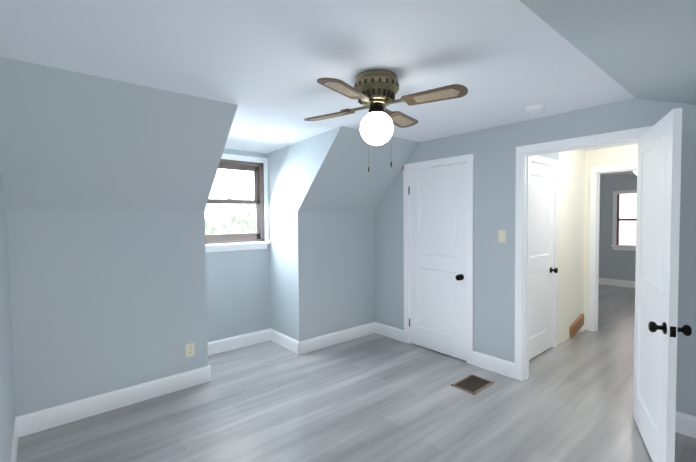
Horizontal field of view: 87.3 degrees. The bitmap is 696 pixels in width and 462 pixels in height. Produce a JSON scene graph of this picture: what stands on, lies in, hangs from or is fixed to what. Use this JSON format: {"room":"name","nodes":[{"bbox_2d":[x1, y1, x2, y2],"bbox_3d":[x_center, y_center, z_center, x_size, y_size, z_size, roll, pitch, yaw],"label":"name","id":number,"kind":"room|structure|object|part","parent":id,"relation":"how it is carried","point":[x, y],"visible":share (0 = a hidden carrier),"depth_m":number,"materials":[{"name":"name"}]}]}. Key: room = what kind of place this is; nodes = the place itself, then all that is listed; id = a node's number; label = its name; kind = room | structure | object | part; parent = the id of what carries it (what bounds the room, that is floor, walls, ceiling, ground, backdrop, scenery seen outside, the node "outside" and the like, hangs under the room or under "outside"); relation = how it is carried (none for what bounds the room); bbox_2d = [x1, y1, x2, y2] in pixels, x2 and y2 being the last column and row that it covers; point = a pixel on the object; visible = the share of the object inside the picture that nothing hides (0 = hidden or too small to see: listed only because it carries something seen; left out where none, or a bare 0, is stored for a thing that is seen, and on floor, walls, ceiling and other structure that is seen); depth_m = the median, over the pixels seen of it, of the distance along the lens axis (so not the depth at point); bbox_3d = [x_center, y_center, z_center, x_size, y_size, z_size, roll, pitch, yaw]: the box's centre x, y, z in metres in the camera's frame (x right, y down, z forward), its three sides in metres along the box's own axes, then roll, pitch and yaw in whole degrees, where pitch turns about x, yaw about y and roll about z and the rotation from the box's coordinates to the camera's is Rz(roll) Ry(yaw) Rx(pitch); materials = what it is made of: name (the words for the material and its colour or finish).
{"room":"empty attic bedroom","nodes":[
{"label":"empty attic bedroom","id":0,"kind":"room"},
{"bbox_2d":[0,154,14,461],"bbox_3d":[-1.175,0.234,1.152,0.001,2.407,3.980,-2,3,-40],"label":"wall","id":1,"kind":"structure","parent":0,"point":[7,416],"depth_m":2.07,"materials":[{"name":"blue paint"}]},
{"bbox_2d":[10,415,21,461],"bbox_3d":[-1.062,1.370,1.081,0.016,0.140,3.680,-2,3,-40],"label":"baseboard","id":2,"kind":"structure","parent":1,"relation":"attached to","point":[17,429],"depth_m":2.31,"materials":[{"name":"white wood"}]},
{"bbox_2d":[6,210,374,416],"bbox_3d":[-0.965,0.582,3.561,3.423,1.546,0.001,-2,3,-40],"label":"wall","id":3,"kind":"structure","parent":0,"point":[103,301],"depth_m":2.88,"materials":[{"name":"blue paint"}]},
{"bbox_2d":[22,365,210,435],"bbox_3d":[-1.744,1.314,2.906,1.286,0.140,0.016,-2,3,-40],"label":"baseboard","id":4,"kind":"structure","parent":3,"relation":"attached to","point":[59,415],"depth_m":2.81,"materials":[{"name":"white wood"}]},
{"bbox_2d":[186,343,194,356],"bbox_3d":[-1.388,1.046,3.208,0.070,0.114,0.008,-2,3,-40],"label":"electrical outlet plate","id":5,"kind":"object","parent":3,"relation":"attached to","point":[189,349],"visible":1,"depth_m":3.21,"materials":[{"name":"beige plastic"}]},
{"bbox_2d":[294,322,373,354],"bbox_3d":[-0.092,1.251,4.313,1.159,0.140,0.016,-2,3,-40],"label":"baseboard","id":6,"kind":"structure","parent":3,"relation":"attached to","point":[305,346],"depth_m":4.25,"materials":[{"name":"white wood"}]},
{"bbox_2d":[0,57,419,211],"bbox_3d":[-0.688,-0.566,3.277,3.543,0.761,0.746,-2,3,-40],"label":"wall","id":7,"kind":"structure","parent":0,"point":[71,140],"depth_m":2.52,"materials":[{"name":"blue paint"}]},
{"bbox_2d":[206,148,269,341],"bbox_3d":[-1.359,0.161,4.126,1.080,2.355,0.100,-2,3,-40],"label":"wall","id":8,"kind":"structure","parent":0,"point":[238,291],"depth_m":4.16,"materials":[{"name":"blue paint"}]},
{"bbox_2d":[205,153,270,252],"bbox_3d":[-1.341,-0.316,4.083,0.976,1.081,0.140,-2,3,-40],"label":"dormer window","id":9,"kind":"structure","parent":8,"relation":"in","point":[258,200],"depth_m":4.24,"materials":[{"name":"white wood"}]},
{"bbox_2d":[208,328,269,355],"bbox_3d":[-1.311,1.269,4.120,0.980,0.140,0.016,-2,3,-40],"label":"baseboard","id":10,"kind":"structure","parent":8,"relation":"attached to","point":[222,345],"depth_m":4.16,"materials":[{"name":"white wood"}]},
{"bbox_2d":[225,105,339,152],"bbox_3d":[-0.886,-0.927,3.522,0.980,0.052,1.390,-2,3,-40],"label":"ceiling","id":11,"kind":"structure","parent":0,"point":[257,130],"depth_m":3.38,"materials":[{"name":"white paint"}]},
{"bbox_2d":[268,126,340,340],"bbox_3d":[-0.503,0.186,3.878,0.001,2.307,1.390,-2,3,-40],"label":"wall","id":12,"kind":"structure","parent":0,"point":[293,169],"depth_m":4.07,"materials":[{"name":"blue paint"}]},
{"bbox_2d":[270,328,297,353],"bbox_3d":[-0.736,1.262,4.187,0.016,0.140,0.600,-2,3,-40],"label":"baseboard","id":13,"kind":"structure","parent":12,"relation":"attached to","point":[287,342],"depth_m":4.17,"materials":[{"name":"white wood"}]},
{"bbox_2d":[0,0,637,176],"bbox_3d":[2.464,-1.051,4.050,9.570,0.100,3.920,-2,3,-40],"label":"ceiling","id":14,"kind":"structure","parent":0,"point":[505,62],"depth_m":1.84,"materials":[{"name":"white paint"}]},
{"bbox_2d":[304,69,467,171],"bbox_3d":[0.172,-0.638,2.185,0.804,0.557,0.804,-1,2,-12],"label":"fan","id":15,"kind":"object","parent":14,"relation":"hanging from","point":[374,91],"visible":1,"depth_m":2.09,"materials":[{"name":"brown wood"}]},
{"bbox_3d":[0.172,-0.615,2.186,0.200,0.200,0.200,-2,3,-40],"label":"light globe","id":16,"kind":"part","parent":15,"relation":"part of","materials":[{"name":"white glass"}]},
{"bbox_2d":[526,104,545,112],"bbox_3d":[1.430,-0.929,2.778,0.136,0.038,0.136,-2,3,-40],"label":"smoke detector","id":17,"kind":"object","parent":14,"relation":"attached to","point":[533,108],"visible":1,"depth_m":2.74,"materials":[{"name":"white plastic"}]},
{"bbox_2d":[16,284,695,461],"bbox_3d":[2.305,1.340,4.320,10.000,0.080,5.000,-2,3,-40],"label":"floor","id":18,"kind":"structure","parent":0,"point":[374,397],"depth_m":2.75,"materials":[{"name":"laminate"}]},
{"bbox_2d":[451,374,494,394],"bbox_3d":[1.100,1.346,3.213,0.340,0.005,0.230,-2,3,-40],"label":"floor vent","id":19,"kind":"object","parent":18,"relation":"in","point":[472,384],"visible":1,"depth_m":3.20,"materials":[{"name":"brown metal"}]},
{"bbox_2d":[374,98,695,416],"bbox_3d":[1.508,0.135,3.371,0.120,2.407,4.080,-2,3,-40],"label":"wall","id":20,"kind":"structure","parent":0,"point":[493,150],"depth_m":3.36,"materials":[{"name":"blue paint"}]},
{"bbox_2d":[374,322,404,342],"bbox_3d":[0.510,1.240,4.487,0.016,0.140,0.499,-2,3,-40],"label":"baseboard","id":21,"kind":"structure","parent":20,"relation":"attached to","point":[382,329],"depth_m":4.48,"materials":[{"name":"white wood"}]},
{"bbox_2d":[409,163,466,360],"bbox_3d":[0.938,0.313,3.935,0.105,1.999,0.746,-2,3,-40],"label":"closet door","id":22,"kind":"structure","parent":20,"relation":"in","point":[438,253],"depth_m":3.92,"materials":[{"name":"white wood"}]},
{"bbox_2d":[403,154,473,363],"bbox_3d":[0.991,0.278,3.973,0.137,2.089,0.890,-2,3,-40],"label":"trim","id":23,"kind":"structure","parent":20,"relation":"attached to","point":[468,159],"depth_m":3.70,"materials":[{"name":"white wood"}]},
{"bbox_2d":[471,351,514,378],"bbox_3d":[1.376,1.267,3.472,0.016,0.140,0.430,-2,3,-40],"label":"baseboard","id":24,"kind":"structure","parent":20,"relation":"attached to","point":[497,365],"depth_m":3.46,"materials":[{"name":"white wood"}]},
{"bbox_2d":[498,230,505,242],"bbox_3d":[1.420,0.049,3.365,0.016,0.114,0.070,-2,3,-40],"label":"switch plate","id":25,"kind":"object","parent":20,"relation":"attached to","point":[501,235],"visible":1,"depth_m":3.36,"materials":[{"name":"beige plastic"}]},
{"bbox_2d":[514,126,651,380],"bbox_3d":[1.873,0.305,2.949,0.152,2.089,0.977,-2,3,-40],"label":"door frame","id":26,"kind":"structure","parent":20,"relation":"attached to","point":[525,153],"depth_m":3.23,"materials":[{"name":"white wood"}]},
{"bbox_2d":[633,108,691,461],"bbox_3d":[1.897,0.362,2.228,0.794,1.999,0.374,-2,3,-40],"label":"bedroom door","id":27,"kind":"structure","parent":20,"relation":"in","point":[656,329],"depth_m":2.09,"materials":[{"name":"white wood"}]},
{"bbox_2d":[675,411,695,438],"bbox_3d":[2.430,1.299,2.236,0.016,0.140,0.841,-2,3,-40],"label":"baseboard","id":28,"kind":"structure","parent":20,"relation":"attached to","point":[685,424],"depth_m":2.43,"materials":[{"name":"white wood"}]},
{"bbox_2d":[538,149,585,344],"bbox_3d":[2.261,0.153,4.106,1.977,2.307,0.120,-2,3,-40],"label":"wall","id":29,"kind":"structure","parent":0,"point":[571,234],"depth_m":4.37,"materials":[{"name":"beige paint"}]},
{"bbox_2d":[529,163,557,359],"bbox_3d":[2.000,0.308,3.791,0.766,1.999,0.105,-2,3,-40],"label":"hall door","id":30,"kind":"structure","parent":29,"relation":"in","point":[541,249],"depth_m":3.86,"materials":[{"name":"white wood"}]},
{"bbox_2d":[531,155,558,347],"bbox_3d":[1.968,0.274,3.835,0.910,2.089,0.116,-2,3,-40],"label":"door frame","id":31,"kind":"structure","parent":29,"relation":"attached to","point":[541,160],"depth_m":4.05,"materials":[{"name":"white wood"}]},
{"bbox_2d":[569,314,584,337],"bbox_3d":[2.881,1.176,4.563,0.500,0.220,0.030,-2,3,-40],"label":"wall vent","id":32,"kind":"structure","parent":29,"relation":"attached to","point":[577,325],"depth_m":4.52,"materials":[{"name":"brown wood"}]},
{"bbox_2d":[519,0,695,104],"bbox_3d":[1.152,-0.640,1.036,3.643,0.493,1.220,-2,3,-40],"label":"wall","id":33,"kind":"structure","parent":0,"point":[643,49],"depth_m":1.53,"materials":[{"name":"blue paint"}]},
{"bbox_2d":[584,144,637,329],"bbox_3d":[3.730,0.143,3.998,0.120,2.307,2.150,-2,3,-40],"label":"wall","id":34,"kind":"structure","parent":0,"point":[626,154],"depth_m":4.62,"materials":[{"name":"beige paint"}]},
{"bbox_2d":[588,163,636,331],"bbox_3d":[3.468,0.244,4.310,0.152,2.089,1.030,-2,3,-40],"label":"door frame","id":35,"kind":"structure","parent":34,"relation":"attached to","point":[594,221],"depth_m":4.62,"materials":[{"name":"white wood"}]},
{"bbox_2d":[599,174,636,280],"bbox_3d":[6.078,0.015,7.160,0.100,2.307,3.920,-2,3,-40],"label":"wall","id":36,"kind":"structure","parent":0,"point":[618,264],"depth_m":7.69,"materials":[{"name":"blue paint"}]},
{"bbox_2d":[599,278,634,287],"bbox_3d":[6.033,1.099,7.170,0.016,0.140,3.690,-2,3,-40],"label":"baseboard","id":37,"kind":"structure","parent":36,"relation":"attached to","point":[616,282],"depth_m":7.62,"materials":[{"name":"white wood"}]},
{"bbox_2d":[611,190,636,250],"bbox_3d":[5.752,-0.214,7.455,0.100,1.230,0.600,-2,3,-40],"label":"room window","id":38,"kind":"structure","parent":36,"relation":"in","point":[616,203],"depth_m":7.61,"materials":[{"name":"white wood"}]},
{"bbox_2d":[619,193,636,245],"bbox_3d":[5.798,-0.236,7.493,0.001,1.070,0.440,-2,3,-40],"label":"window pane","id":39,"kind":"object","parent":38,"relation":"attached to","point":[627,210],"depth_m":7.52,"materials":[{"name":"white"}]},
{"label":"outside","id":40,"kind":"structure","parent":0,"visible":0},
{"bbox_2d":[205,169,255,234],"bbox_3d":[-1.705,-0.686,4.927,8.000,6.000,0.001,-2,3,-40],"label":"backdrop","id":41,"kind":"structure","parent":40,"point":[231,218],"depth_m":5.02,"materials":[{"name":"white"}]}
]}

